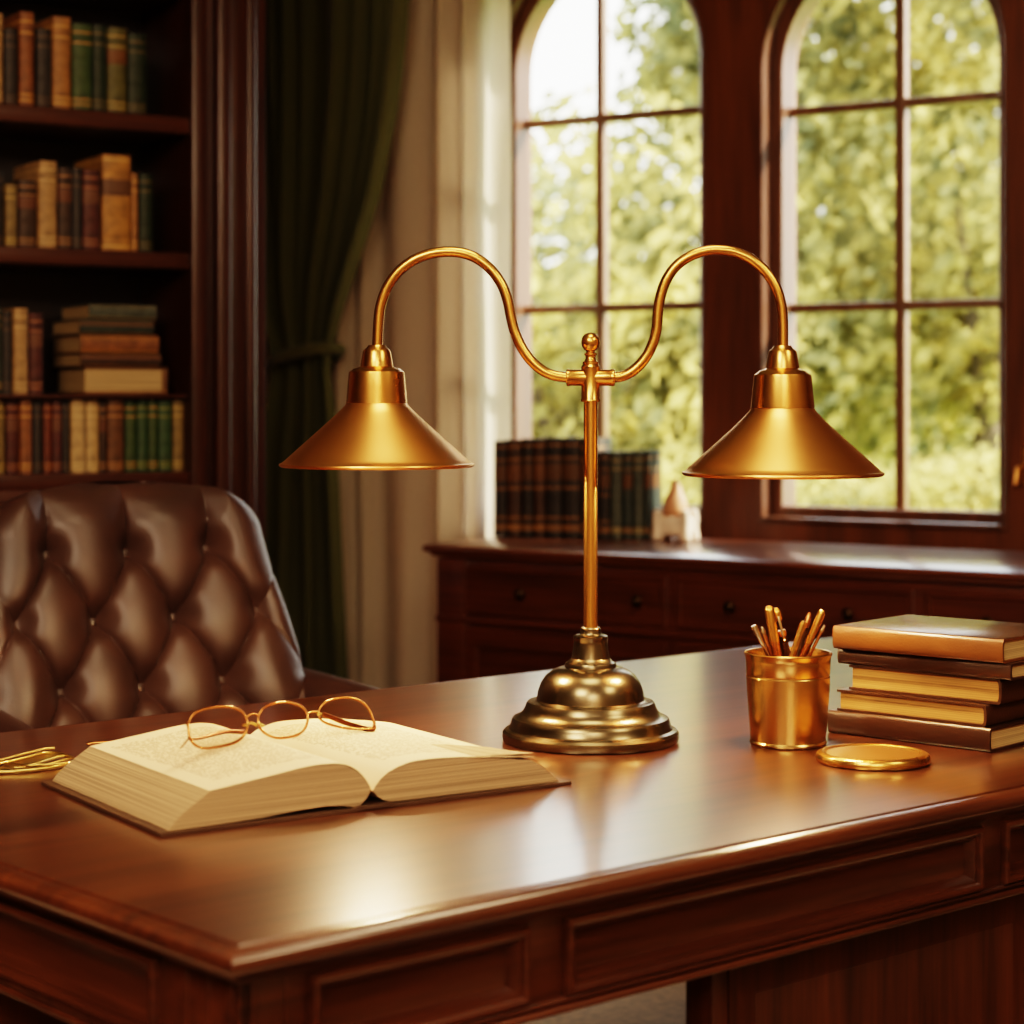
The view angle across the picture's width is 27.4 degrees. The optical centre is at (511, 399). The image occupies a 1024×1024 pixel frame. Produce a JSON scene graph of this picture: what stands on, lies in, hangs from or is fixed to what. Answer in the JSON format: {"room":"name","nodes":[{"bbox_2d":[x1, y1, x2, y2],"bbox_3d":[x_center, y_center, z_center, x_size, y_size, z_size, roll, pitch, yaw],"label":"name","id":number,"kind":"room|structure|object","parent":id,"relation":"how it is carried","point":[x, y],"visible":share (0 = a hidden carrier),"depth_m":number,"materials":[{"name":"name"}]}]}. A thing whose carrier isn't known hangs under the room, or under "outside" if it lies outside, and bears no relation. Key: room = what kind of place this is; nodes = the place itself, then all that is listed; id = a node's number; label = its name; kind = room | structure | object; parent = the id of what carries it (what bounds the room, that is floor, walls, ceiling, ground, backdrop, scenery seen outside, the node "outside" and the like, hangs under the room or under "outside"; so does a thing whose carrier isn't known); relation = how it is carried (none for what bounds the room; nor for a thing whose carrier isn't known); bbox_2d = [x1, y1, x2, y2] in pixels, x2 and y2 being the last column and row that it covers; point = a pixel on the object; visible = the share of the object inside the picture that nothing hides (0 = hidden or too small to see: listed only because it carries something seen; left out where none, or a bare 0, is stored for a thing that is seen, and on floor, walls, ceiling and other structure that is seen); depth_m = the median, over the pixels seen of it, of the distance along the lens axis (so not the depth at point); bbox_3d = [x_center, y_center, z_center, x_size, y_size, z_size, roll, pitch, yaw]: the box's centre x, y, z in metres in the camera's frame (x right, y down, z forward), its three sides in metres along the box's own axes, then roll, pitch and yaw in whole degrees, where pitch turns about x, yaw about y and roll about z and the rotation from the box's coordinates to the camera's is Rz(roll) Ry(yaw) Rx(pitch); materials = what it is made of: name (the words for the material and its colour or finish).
{"room":"office","nodes":[
{"label":"office","id":0,"kind":"room"},
{"bbox_2d":[510,0,1023,551],"bbox_3d":[1.940,-0.326,5.360,6.800,3.100,0.200,0,0,33],"label":"wall","id":1,"kind":"structure","parent":0,"point":[733,30],"depth_m":6.08,"materials":[{"name":"brown wood"}]},
{"bbox_2d":[510,0,704,524],"bbox_3d":[0.290,-0.513,6.410,0.746,1.757,0.161,0,0,33],"label":"window","id":2,"kind":"structure","parent":1,"relation":"in","point":[528,18],"depth_m":6.56,"materials":[{"name":"brown wood"}]},
{"bbox_2d":[759,0,1023,531],"bbox_3d":[1.076,-0.483,5.871,0.809,1.675,0.192,0,0,34],"label":"window","id":3,"kind":"structure","parent":1,"relation":"in","point":[787,22],"depth_m":5.94,"materials":[{"name":"brown wood"}]},
{"label":"floor","id":4,"kind":"structure","parent":0,"visible":0},
{"bbox_2d":[0,0,264,540],"bbox_3d":[-1.360,-0.155,5.022,1.596,2.760,0.390,0,0,-32],"label":"bookcase","id":5,"kind":"object","parent":4,"relation":"on","point":[200,137],"visible":0.34,"depth_m":5.25,"materials":[{"name":"brown wood"}]},
{"bbox_2d":[0,308,1,393],"bbox_3d":[-1.278,-0.116,5.066,0.038,0.204,0.208,0,0,-32],"label":"book","id":6,"kind":"object","parent":5,"relation":"on","point":[0,308],"visible":1,"depth_m":4.99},
{"bbox_2d":[0,13,3,102],"bbox_3d":[-1.275,-0.809,5.059,0.043,0.217,0.202,0,0,-32],"label":"book","id":7,"kind":"object","parent":5,"relation":"on","point":[1,15],"visible":1,"depth_m":4.99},
{"bbox_2d":[0,172,4,245],"bbox_3d":[-1.271,-0.453,5.066,0.034,0.177,0.203,0,0,-32],"label":"book","id":8,"kind":"object","parent":5,"relation":"on","point":[2,184],"visible":1,"depth_m":4.99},
{"bbox_2d":[0,400,5,473],"bbox_3d":[-1.269,0.089,5.064,0.038,0.175,0.195,0,0,-32],"label":"book","id":9,"kind":"object","parent":5,"relation":"on","point":[2,402],"visible":1,"depth_m":4.99,"materials":[{"name":"paper"}]},
{"bbox_2d":[2,311,11,393],"bbox_3d":[-1.247,-0.113,5.070,0.022,0.197,0.184,0,0,-32],"label":"book","id":10,"kind":"object","parent":5,"relation":"on","point":[6,315],"visible":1,"depth_m":4.99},
{"bbox_2d":[4,184,16,245],"bbox_3d":[-1.236,-0.439,5.068,0.028,0.150,0.176,0,0,-32],"label":"book","id":11,"kind":"object","parent":5,"relation":"on","point":[10,190],"visible":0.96,"depth_m":4.99,"materials":[{"name":"brown leather"}]},
{"bbox_2d":[3,28,18,103],"bbox_3d":[-1.242,-0.792,5.084,0.036,0.184,0.197,0,0,-32],"label":"book","id":12,"kind":"object","parent":5,"relation":"on","point":[10,36],"visible":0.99,"depth_m":5.00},
{"bbox_2d":[5,400,18,473],"bbox_3d":[-1.243,0.089,5.093,0.034,0.175,0.212,0,0,-32],"label":"book","id":13,"kind":"object","parent":5,"relation":"on","point":[11,406],"visible":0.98,"depth_m":5.00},
{"bbox_2d":[2,308,28,393],"bbox_3d":[-1.216,-0.117,5.082,0.039,0.205,0.182,0,0,-32],"label":"book","id":14,"kind":"object","parent":5,"relation":"on","point":[20,322],"visible":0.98,"depth_m":5.01,"materials":[{"name":"leather"}]},
{"bbox_2d":[3,11,34,105],"bbox_3d":[-1.210,-0.814,5.101,0.039,0.227,0.203,0,0,-32],"label":"book","id":15,"kind":"object","parent":5,"relation":"on","point":[23,21],"visible":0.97,"depth_m":5.02,"materials":[{"name":"leather"}]},
{"bbox_2d":[4,180,36,246],"bbox_3d":[-1.202,-0.445,5.093,0.049,0.162,0.182,0,0,-32],"label":"book","id":16,"kind":"object","parent":5,"relation":"on","point":[26,189],"visible":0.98,"depth_m":5.02,"materials":[{"name":"leather"}]},
{"bbox_2d":[19,400,31,473],"bbox_3d":[-1.206,0.089,5.089,0.028,0.175,0.184,0,0,-32],"label":"book","id":17,"kind":"object","parent":5,"relation":"on","point":[25,406],"visible":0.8,"depth_m":5.01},
{"bbox_2d":[14,161,56,247],"bbox_3d":[-1.161,-0.469,5.118,0.049,0.210,0.190,0,0,-32],"label":"book","id":18,"kind":"object","parent":5,"relation":"on","point":[44,173],"visible":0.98,"depth_m":5.04,"materials":[{"name":"leather"}]},
{"bbox_2d":[28,313,43,393],"bbox_3d":[-1.189,-0.111,5.114,0.037,0.194,0.195,0,0,-32],"label":"book","id":19,"kind":"object","parent":5,"relation":"on","point":[35,325],"visible":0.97,"depth_m":5.03,"materials":[{"name":"leather"}]},
{"bbox_2d":[32,400,42,473],"bbox_3d":[-1.187,0.089,5.121,0.023,0.175,0.194,0,0,-32],"label":"book","id":20,"kind":"object","parent":5,"relation":"on","point":[37,405],"visible":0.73,"depth_m":5.04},
{"bbox_2d":[34,28,51,106],"bbox_3d":[-1.172,-0.795,5.118,0.039,0.190,0.200,0,0,-32],"label":"book","id":21,"kind":"object","parent":5,"relation":"on","point":[42,42],"visible":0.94,"depth_m":5.04,"materials":[{"name":"leather"}]},
{"bbox_2d":[43,400,51,472],"bbox_3d":[-1.166,0.089,5.133,0.020,0.175,0.190,0,0,-32],"label":"book","id":22,"kind":"object","parent":5,"relation":"on","point":[47,404],"visible":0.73,"depth_m":5.05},
{"bbox_2d":[34,16,70,108],"bbox_3d":[-1.138,-0.812,5.152,0.049,0.224,0.212,0,0,-32],"label":"book","id":23,"kind":"object","parent":5,"relation":"on","point":[60,27],"visible":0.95,"depth_m":5.06,"materials":[{"name":"leather"}]},
{"bbox_2d":[52,400,61,472],"bbox_3d":[-1.145,0.089,5.138,0.022,0.175,0.200,0,0,-32],"label":"book","id":24,"kind":"object","parent":5,"relation":"on","point":[56,404],"visible":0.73,"depth_m":5.05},
{"bbox_2d":[57,168,72,248],"bbox_3d":[-1.126,-0.462,5.144,0.037,0.195,0.198,0,0,-32],"label":"book","id":25,"kind":"object","parent":5,"relation":"on","point":[64,175],"visible":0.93,"depth_m":5.06,"materials":[{"name":"leather"}]},
{"bbox_2d":[62,400,69,472],"bbox_3d":[-1.125,0.089,5.153,0.017,0.175,0.185,0,0,-32],"label":"book","id":26,"kind":"object","parent":5,"relation":"on","point":[65,403],"visible":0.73,"depth_m":5.08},
{"bbox_2d":[72,168,81,248],"bbox_3d":[-1.106,-0.463,5.173,0.023,0.198,0.208,0,0,-32],"label":"book","id":27,"kind":"object","parent":5,"relation":"on","point":[76,172],"visible":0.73,"depth_m":5.08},
{"bbox_2d":[70,400,85,472],"bbox_3d":[-1.097,0.089,5.159,0.037,0.175,0.192,0,0,-32],"label":"book","id":28,"kind":"object","parent":5,"relation":"on","point":[77,407],"visible":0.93,"depth_m":5.08,"materials":[{"name":"leather"}]},
{"bbox_2d":[71,23,91,109],"bbox_3d":[-1.088,-0.806,5.164,0.052,0.211,0.192,0,0,-32],"label":"book","id":29,"kind":"object","parent":5,"relation":"on","point":[81,34],"visible":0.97,"depth_m":5.08,"materials":[{"name":"leather"}]},
{"bbox_2d":[82,170,99,249],"bbox_3d":[-1.072,-0.462,5.187,0.046,0.195,0.206,0,0,-32],"label":"book","id":30,"kind":"object","parent":5,"relation":"on","point":[90,179],"visible":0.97,"depth_m":5.10,"materials":[{"name":"leather"}]},
{"bbox_2d":[85,400,98,472],"bbox_3d":[-1.073,0.089,5.197,0.036,0.175,0.209,0,0,-32],"label":"book","id":31,"kind":"object","parent":5,"relation":"on","point":[91,406],"visible":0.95,"depth_m":5.11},
{"bbox_2d":[92,24,105,110],"bbox_3d":[-1.056,-0.806,5.196,0.036,0.212,0.211,0,0,-32],"label":"book","id":32,"kind":"object","parent":5,"relation":"on","point":[98,31],"visible":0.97,"depth_m":5.11,"materials":[{"name":"leather"}]},
{"bbox_2d":[74,154,130,250],"bbox_3d":[-1.018,-0.482,5.221,0.076,0.235,0.206,0,0,-32],"label":"book","id":33,"kind":"object","parent":5,"relation":"on","point":[115,170],"visible":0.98,"depth_m":5.13,"materials":[{"name":"brown leather"}]},
{"bbox_2d":[99,402,105,471],"bbox_3d":[-1.043,0.091,5.194,0.016,0.171,0.183,0,0,-32],"label":"book","id":34,"kind":"object","parent":5,"relation":"on","point":[102,405],"visible":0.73,"depth_m":5.12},
{"bbox_2d":[99,400,123,471],"bbox_3d":[-1.012,0.089,5.205,0.046,0.175,0.182,0,0,-32],"label":"book","id":35,"kind":"object","parent":5,"relation":"on","point":[114,409],"visible":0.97,"depth_m":5.13,"materials":[{"name":"leather"}]},
{"bbox_2d":[56,367,167,393],"bbox_3d":[-1.000,-0.047,5.245,0.218,0.066,0.200,0,0,-32],"label":"book","id":36,"kind":"object","parent":5,"relation":"on","point":[72,380],"visible":0.98,"depth_m":5.17,"materials":[{"name":"paper"}]},
{"bbox_2d":[52,353,160,367],"bbox_3d":[-1.012,-0.098,5.234,0.207,0.034,0.206,0,0,-32],"label":"book","id":37,"kind":"object","parent":36,"relation":"on","point":[68,360],"visible":0.94,"depth_m":5.15,"materials":[{"name":"leather"}]},
{"bbox_2d":[52,335,158,353],"bbox_3d":[-1.014,-0.137,5.233,0.202,0.043,0.206,0,0,-32],"label":"book","id":38,"kind":"object","parent":37,"relation":"on","point":[72,343],"visible":0.95,"depth_m":5.15,"materials":[{"name":"leather"}]},
{"bbox_2d":[51,319,153,336],"bbox_3d":[-1.021,-0.178,5.229,0.191,0.038,0.206,0,0,-32],"label":"book","id":39,"kind":"object","parent":38,"relation":"on","point":[72,326],"visible":0.93,"depth_m":5.15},
{"bbox_2d":[60,304,156,319],"bbox_3d":[-1.008,-0.216,5.237,0.176,0.036,0.206,0,0,-32],"label":"book","id":40,"kind":"object","parent":39,"relation":"on","point":[83,311],"visible":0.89,"depth_m":5.16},
{"bbox_2d":[106,27,126,112],"bbox_3d":[-1.010,-0.806,5.214,0.053,0.211,0.182,0,0,-32],"label":"book","id":41,"kind":"object","parent":5,"relation":"on","point":[116,38],"visible":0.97,"depth_m":5.14,"materials":[{"name":"leather"}]},
{"bbox_2d":[124,401,136,471],"bbox_3d":[-0.982,0.090,5.238,0.033,0.173,0.185,0,0,-32],"label":"book","id":42,"kind":"object","parent":5,"relation":"on","point":[130,407],"visible":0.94,"depth_m":5.16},
{"bbox_2d":[131,173,137,250],"bbox_3d":[-0.975,-0.461,5.242,0.016,0.194,0.184,0,0,-32],"label":"book","id":43,"kind":"object","parent":5,"relation":"on","point":[134,176],"visible":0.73,"depth_m":5.16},
{"bbox_2d":[124,400,147,471],"bbox_3d":[-0.959,0.089,5.256,0.026,0.175,0.193,0,0,-32],"label":"book","id":44,"kind":"object","parent":5,"relation":"on","point":[142,405],"visible":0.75,"depth_m":5.17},
{"bbox_2d":[127,33,146,113],"bbox_3d":[-0.976,-0.801,5.261,0.053,0.201,0.218,0,0,-32],"label":"book","id":45,"kind":"object","parent":5,"relation":"on","point":[136,43],"visible":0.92,"depth_m":5.17,"materials":[{"name":"leather"}]},
{"bbox_2d":[138,174,152,251],"bbox_3d":[-0.957,-0.461,5.274,0.039,0.194,0.219,0,0,-32],"label":"book","id":46,"kind":"object","parent":5,"relation":"on","point":[145,181],"visible":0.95,"depth_m":5.18,"materials":[{"name":"leather"}]},
{"bbox_2d":[148,400,157,470],"bbox_3d":[-0.938,0.089,5.271,0.024,0.175,0.204,0,0,-32],"label":"book","id":47,"kind":"object","parent":5,"relation":"on","point":[152,404],"visible":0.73,"depth_m":5.18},
{"bbox_2d":[158,401,171,470],"bbox_3d":[-0.908,0.090,5.284,0.038,0.173,0.205,0,0,-32],"label":"book","id":48,"kind":"object","parent":5,"relation":"on","point":[164,407],"visible":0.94,"depth_m":5.20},
{"bbox_2d":[158,400,183,470],"bbox_3d":[-0.877,0.089,5.300,0.028,0.175,0.193,0,0,-32],"label":"book","id":49,"kind":"object","parent":5,"relation":"on","point":[177,405],"visible":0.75,"depth_m":5.22,"materials":[{"name":"paper"}]},
{"bbox_2d":[525,981,685,1023],"bbox_3d":[-0.095,1.218,3.171,2.730,0.012,2.300,0,0,-41],"label":"rug","id":50,"kind":"object","parent":4,"relation":"on","point":[664,1005],"visible":0.02,"depth_m":4.16,"materials":[{"name":"carpet"}]},
{"bbox_2d":[0,481,378,732],"bbox_3d":[-0.553,0.682,3.626,0.762,1.061,0.788,0,0,-33],"label":"armchair","id":51,"kind":"object","parent":50,"relation":"on","point":[119,599],"visible":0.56,"depth_m":3.81,"materials":[{"name":"leather"}]},
{"bbox_2d":[0,638,1023,1023],"bbox_3d":[0.267,0.838,3.009,2.401,0.748,1.219,0,0,-41],"label":"writing desk","id":52,"kind":"object","parent":50,"relation":"on","point":[781,886],"visible":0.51,"depth_m":2.23,"materials":[{"name":"brown wood"}]},
{"bbox_2d":[0,747,74,773],"bbox_3d":[-0.623,0.459,2.667,0.130,0.011,0.114,0,0,-34],"label":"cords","id":53,"kind":"object","parent":52,"relation":"on","point":[33,762],"visible":0.91,"depth_m":2.66,"materials":[{"name":"metal"}]},
{"bbox_2d":[86,740,113,745],"bbox_3d":[-0.545,0.461,2.821,0.054,0.006,0.007,0,0,-22],"label":"rod","id":54,"kind":"object","parent":52,"relation":"on","point":[92,742],"visible":0.42,"depth_m":2.81,"materials":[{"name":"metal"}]},
{"bbox_2d":[41,719,570,836],"bbox_3d":[-0.248,0.435,2.535,0.552,0.057,0.362,0,0,-35],"label":"open book","id":55,"kind":"object","parent":52,"relation":"on","point":[146,781],"visible":0.95,"depth_m":2.42,"materials":[{"name":"paper"}]},
{"bbox_2d":[180,696,375,749],"bbox_3d":[-0.285,0.389,2.541,0.034,0.059,0.313,0,0,41],"label":"eyeglasses","id":56,"kind":"object","parent":55,"relation":"on","point":[352,726],"visible":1,"depth_m":2.52,"materials":[{"name":"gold metal"}]},
{"bbox_2d":[279,244,884,754],"bbox_3d":[0.092,0.127,2.867,0.826,0.676,0.276,0,0,4],"label":"desk lamp","id":57,"kind":"object","parent":52,"relation":"on","point":[590,704],"visible":1,"depth_m":2.81,"materials":[{"name":"gold metal"}]},
{"bbox_2d":[744,647,831,749],"bbox_3d":[0.373,0.402,2.836,0.119,0.125,0.119,0,0,0],"label":"pen cup","id":58,"kind":"object","parent":52,"relation":"on","point":[788,697],"visible":0.92,"depth_m":2.79,"materials":[{"name":"gold metal"}]},
{"bbox_2d":[751,624,769,655],"bbox_3d":[0.359,0.378,2.817,0.078,0.154,0.009,0,0,-6],"label":"pen","id":59,"kind":"object","parent":58,"relation":"in","point":[755,629],"visible":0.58,"depth_m":2.81,"materials":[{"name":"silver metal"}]},
{"bbox_2d":[760,626,771,655],"bbox_3d":[0.364,0.381,2.858,0.053,0.146,0.008,0,0,8],"label":"pen","id":60,"kind":"object","parent":58,"relation":"in","point":[762,629],"visible":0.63,"depth_m":2.86,"materials":[{"name":"wood"}]},
{"bbox_2d":[764,606,781,656],"bbox_3d":[0.359,0.366,2.833,0.038,0.177,0.014,0,0,-4],"label":"pen","id":61,"kind":"object","parent":58,"relation":"in","point":[769,611],"visible":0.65,"depth_m":2.83,"materials":[{"name":"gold metal"}]},
{"bbox_2d":[774,607,789,656],"bbox_3d":[0.376,0.368,2.843,0.049,0.174,0.019,0,0,-4],"label":"pen","id":62,"kind":"object","parent":58,"relation":"in","point":[785,649],"visible":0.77,"depth_m":2.84,"materials":[{"name":"brown metal"}]},
{"bbox_2d":[789,620,806,656],"bbox_3d":[0.368,0.375,2.819,0.055,0.159,0.009,0,0,9],"label":"pen","id":63,"kind":"object","parent":58,"relation":"in","point":[802,625],"visible":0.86,"depth_m":2.81,"materials":[{"name":"gold metal"}]},
{"bbox_2d":[796,612,811,656],"bbox_3d":[0.382,0.372,2.857,0.054,0.166,0.009,0,0,-12],"label":"pen","id":64,"kind":"object","parent":58,"relation":"in","point":[808,616],"visible":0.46,"depth_m":2.86,"materials":[{"name":"brown metal"}]},
{"bbox_2d":[798,609,824,656],"bbox_3d":[0.384,0.368,2.835,0.077,0.172,0.011,0,0,5],"label":"pen","id":65,"kind":"object","parent":58,"relation":"in","point":[816,624],"visible":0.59,"depth_m":2.83,"materials":[{"name":"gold metal"}]},
{"bbox_2d":[807,625,825,656],"bbox_3d":[0.388,0.380,2.850,0.075,0.150,0.006,0,0,4],"label":"pen","id":66,"kind":"object","parent":58,"relation":"in","point":[822,629],"visible":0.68,"depth_m":2.85,"materials":[{"name":"wood"}]},
{"bbox_2d":[815,743,930,770],"bbox_3d":[0.464,0.458,2.698,0.146,0.013,0.146,0,0,0],"label":"dish","id":67,"kind":"object","parent":52,"relation":"on","point":[853,756],"visible":1,"depth_m":2.67,"materials":[{"name":"metal"}]},
{"bbox_2d":[827,708,1023,751],"bbox_3d":[0.599,0.449,2.919,0.253,0.031,0.194,0,0,42],"label":"book","id":68,"kind":"object","parent":52,"relation":"on","point":[1005,735],"visible":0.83,"depth_m":2.83,"materials":[{"name":"leather"}]},
{"bbox_2d":[837,687,1023,726],"bbox_3d":[0.607,0.418,2.925,0.234,0.029,0.200,0,0,42],"label":"book","id":69,"kind":"object","parent":68,"relation":"on","point":[860,701],"visible":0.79,"depth_m":2.84,"materials":[{"name":"paper"}]},
{"bbox_2d":[849,664,1023,704],"bbox_3d":[0.627,0.386,2.929,0.234,0.034,0.210,0,0,41],"label":"book","id":70,"kind":"object","parent":69,"relation":"on","point":[865,678],"visible":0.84,"depth_m":2.84,"materials":[{"name":"paper"}]},
{"bbox_2d":[837,648,1023,680],"bbox_3d":[0.620,0.357,2.915,0.271,0.022,0.194,0,0,43],"label":"book","id":71,"kind":"object","parent":70,"relation":"on","point":[1011,671],"visible":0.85,"depth_m":2.83,"materials":[{"name":"leather"}]},
{"bbox_2d":[832,614,1023,662],"bbox_3d":[0.611,0.330,2.914,0.261,0.032,0.204,0,0,41],"label":"book","id":72,"kind":"object","parent":71,"relation":"on","point":[918,635],"visible":1,"depth_m":2.86,"materials":[{"name":"brown leather"}]},
{"bbox_2d":[422,537,1023,682],"bbox_3d":[1.185,0.809,5.179,3.000,0.830,0.657,0,0,34],"label":"sideboard","id":73,"kind":"object","parent":4,"relation":"on","point":[506,605],"visible":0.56,"depth_m":5.39,"materials":[{"name":"brown wood"}]},
{"bbox_2d":[494,440,506,536],"bbox_3d":[-0.013,0.256,6.134,0.040,0.276,0.164,0,0,17],"label":"book","id":74,"kind":"object","parent":73,"relation":"on","point":[500,447],"visible":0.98,"depth_m":6.06,"materials":[{"name":"leather"}]},
{"bbox_2d":[507,439,521,536],"bbox_3d":[0.027,0.254,6.121,0.044,0.279,0.164,0,0,17],"label":"book","id":75,"kind":"object","parent":73,"relation":"on","point":[514,446],"visible":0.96,"depth_m":6.04,"materials":[{"name":"leather"}]},
{"bbox_2d":[521,438,537,536],"bbox_3d":[0.065,0.253,6.110,0.036,0.282,0.164,0,0,17],"label":"book","id":76,"kind":"object","parent":73,"relation":"on","point":[527,444],"visible":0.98,"depth_m":6.03,"materials":[{"name":"leather"}]},
{"bbox_2d":[533,438,545,536],"bbox_3d":[0.100,0.253,6.099,0.036,0.282,0.164,0,0,17],"label":"book","id":77,"kind":"object","parent":73,"relation":"on","point":[539,454],"visible":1,"depth_m":6.02,"materials":[{"name":"leather"}]},
{"bbox_2d":[545,437,566,537],"bbox_3d":[0.141,0.251,6.087,0.051,0.286,0.164,0,0,17],"label":"book","id":78,"kind":"object","parent":73,"relation":"on","point":[554,445],"visible":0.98,"depth_m":6.01,"materials":[{"name":"leather"}]},
{"bbox_2d":[562,437,580,537],"bbox_3d":[0.191,0.251,6.071,0.053,0.286,0.164,0,0,17],"label":"book","id":79,"kind":"object","parent":73,"relation":"on","point":[571,498],"visible":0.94,"depth_m":5.99,"materials":[{"name":"leather"}]},
{"bbox_2d":[580,437,610,537],"bbox_3d":[0.242,0.251,6.056,0.053,0.286,0.164,0,0,17],"label":"book","id":80,"kind":"object","parent":73,"relation":"on","point":[604,443],"visible":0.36,"depth_m":5.99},
{"bbox_2d":[598,451,613,538],"bbox_3d":[0.281,0.271,6.034,0.036,0.247,0.144,0,0,17],"label":"book","id":81,"kind":"object","parent":73,"relation":"on","point":[604,456],"visible":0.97,"depth_m":5.97,"materials":[{"name":"leather"}]},
{"bbox_2d":[610,451,625,538],"bbox_3d":[0.315,0.271,6.023,0.036,0.247,0.144,0,0,17],"label":"book","id":82,"kind":"object","parent":73,"relation":"on","point":[616,504],"visible":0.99,"depth_m":5.96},
{"bbox_2d":[622,451,632,538],"bbox_3d":[0.346,0.271,6.014,0.031,0.247,0.143,0,0,17],"label":"book","id":83,"kind":"object","parent":73,"relation":"on","point":[627,465],"visible":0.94,"depth_m":5.95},
{"bbox_2d":[633,450,646,538],"bbox_3d":[0.376,0.269,6.005,0.032,0.250,0.143,0,0,17],"label":"book","id":84,"kind":"object","parent":73,"relation":"on","point":[638,455],"visible":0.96,"depth_m":5.94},
{"bbox_2d":[644,450,660,538],"bbox_3d":[0.402,0.269,5.998,0.022,0.250,0.141,0,0,17],"label":"book","id":85,"kind":"object","parent":73,"relation":"on","point":[652,458],"visible":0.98,"depth_m":5.94,"materials":[{"name":"leather"}]},
{"bbox_2d":[651,478,699,540],"bbox_3d":[0.461,0.307,5.918,0.119,0.175,0.105,0,0,23],"label":"stone ornament","id":86,"kind":"object","parent":73,"relation":"on","point":[674,519],"visible":1,"depth_m":5.89,"materials":[{"name":"stone"}]},
{"bbox_2d":[422,537,1023,585],"bbox_3d":[1.186,0.412,5.179,3.000,0.036,0.655,0,0,33],"label":"countertop","id":87,"kind":"structure","parent":73,"relation":"on","point":[966,566],"depth_m":5.36,"materials":[{"name":"brown wood"}]},
{"bbox_3d":[-0.228,-1.629,6.525,1.658,0.034,1.213,0,0,0],"label":"curtain rod","id":88,"kind":"object","parent":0,"visible":0},
{"bbox_2d":[265,0,409,678],"bbox_3d":[-0.593,-0.201,6.662,0.748,2.830,0.168,0,0,36],"label":"curtain","id":89,"kind":"object","parent":88,"relation":"hanging from","point":[334,68],"visible":0.74,"depth_m":6.67,"materials":[{"name":"fabric"}]},
{"bbox_2d":[265,0,511,688],"bbox_3d":[-0.397,-0.201,6.687,0.968,2.830,0.074,0,0,34],"label":"sheer curtain","id":90,"kind":"object","parent":88,"relation":"hanging from","point":[448,179],"visible":0.41,"depth_m":6.60,"materials":[{"name":"fabric"}]},
{"label":"outside","id":91,"kind":"structure","parent":0,"visible":0},
{"label":"lawn","id":92,"kind":"structure","parent":91,"visible":0},
{"bbox_2d":[532,140,658,449],"bbox_3d":[-0.114,-0.485,21.950,5.317,4.532,4.242,0,0,0],"label":"tree","id":93,"kind":"object","parent":92,"relation":"on","point":[537,170],"visible":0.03,"depth_m":21.56,"materials":[{"name":"green plant"}]},
{"bbox_2d":[532,83,810,503],"bbox_3d":[0.318,-0.228,13.530,3.206,3.620,2.447,0,0,0],"label":"tree","id":94,"kind":"object","parent":92,"relation":"on","point":[553,415],"visible":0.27,"depth_m":12.96,"materials":[{"name":"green plant"}]},
{"bbox_2d":[659,441,699,504],"bbox_3d":[0.904,0.986,11.998,1.375,1.506,1.392,0,0,29],"label":"shrub","id":95,"kind":"object","parent":92,"relation":"on","point":[691,492],"visible":0.06,"depth_m":11.98,"materials":[{"name":"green plant"}]},
{"bbox_2d":[545,0,918,480],"bbox_3d":[1.320,-1.120,14.394,3.137,5.399,2.727,0,0,0],"label":"tree","id":96,"kind":"object","parent":92,"relation":"on","point":[675,44],"visible":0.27,"depth_m":14.12,"materials":[{"name":"green plant"}]},
{"bbox_2d":[580,52,940,496],"bbox_3d":[2.981,-1.206,24.020,5.286,6.078,4.248,0,0,0],"label":"tree","id":97,"kind":"object","parent":92,"relation":"on","point":[667,178],"visible":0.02,"depth_m":23.38,"materials":[{"name":"green plant"}]},
{"bbox_2d":[649,0,998,502],"bbox_3d":[2.552,-0.974,15.432,3.540,5.107,2.657,0,0,0],"label":"tree","id":98,"kind":"object","parent":92,"relation":"on","point":[974,174],"visible":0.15,"depth_m":14.96,"materials":[{"name":"green plant"}]},
{"bbox_2d":[659,38,998,504],"bbox_3d":[3.734,-1.203,22.943,5.346,5.992,4.372,0,0,0],"label":"tree","id":99,"kind":"object","parent":92,"relation":"on","point":[939,164],"visible":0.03,"depth_m":22.34,"materials":[{"name":"green plant"}]},
{"bbox_2d":[796,479,894,507],"bbox_3d":[1.694,1.045,12.430,1.263,1.357,1.339,0,0,40],"label":"shrub","id":100,"kind":"object","parent":92,"relation":"on","point":[816,492],"visible":0.06,"depth_m":12.27,"materials":[{"name":"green plant"}]},
{"bbox_2d":[796,453,984,509],"bbox_3d":[2.076,1.027,12.009,1.338,1.451,1.390,0,0,0],"label":"shrub","id":101,"kind":"object","parent":92,"relation":"on","point":[887,495],"visible":0.08,"depth_m":11.88,"materials":[{"name":"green plant"}]},
{"bbox_2d":[797,0,998,506],"bbox_3d":[3.409,-1.100,14.346,3.616,5.359,2.720,0,0,0],"label":"tree","id":102,"kind":"object","parent":92,"relation":"on","point":[969,344],"visible":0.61,"depth_m":14.19,"materials":[{"name":"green plant"}]},
{"bbox_2d":[806,91,998,490],"bbox_3d":[5.085,-1.246,24.918,5.506,5.917,4.281,0,0,0],"label":"tree","id":103,"kind":"object","parent":92,"relation":"on","point":[988,122],"visible":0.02,"depth_m":24.00,"materials":[{"name":"green plant"}]},
{"bbox_2d":[834,450,998,510],"bbox_3d":[2.549,1.015,12.300,1.392,1.452,1.438,0,0,0],"label":"shrub","id":104,"kind":"object","parent":92,"relation":"on","point":[928,467],"visible":0.09,"depth_m":12.15,"materials":[{"name":"yellow plant"}]},
{"bbox_2d":[885,436,998,510],"bbox_3d":[2.879,0.966,12.015,1.469,1.584,1.518,0,0,0],"label":"shrub","id":105,"kind":"object","parent":92,"relation":"on","point":[952,499],"visible":0.09,"depth_m":11.80,"materials":[{"name":"yellow plant"}]},
{"bbox_2d":[893,45,998,498],"bbox_3d":[5.964,-1.385,24.037,5.213,6.319,4.315,0,0,0],"label":"tree","id":106,"kind":"object","parent":92,"relation":"on","point":[987,134],"visible":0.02,"depth_m":22.84,"materials":[{"name":"green plant"}]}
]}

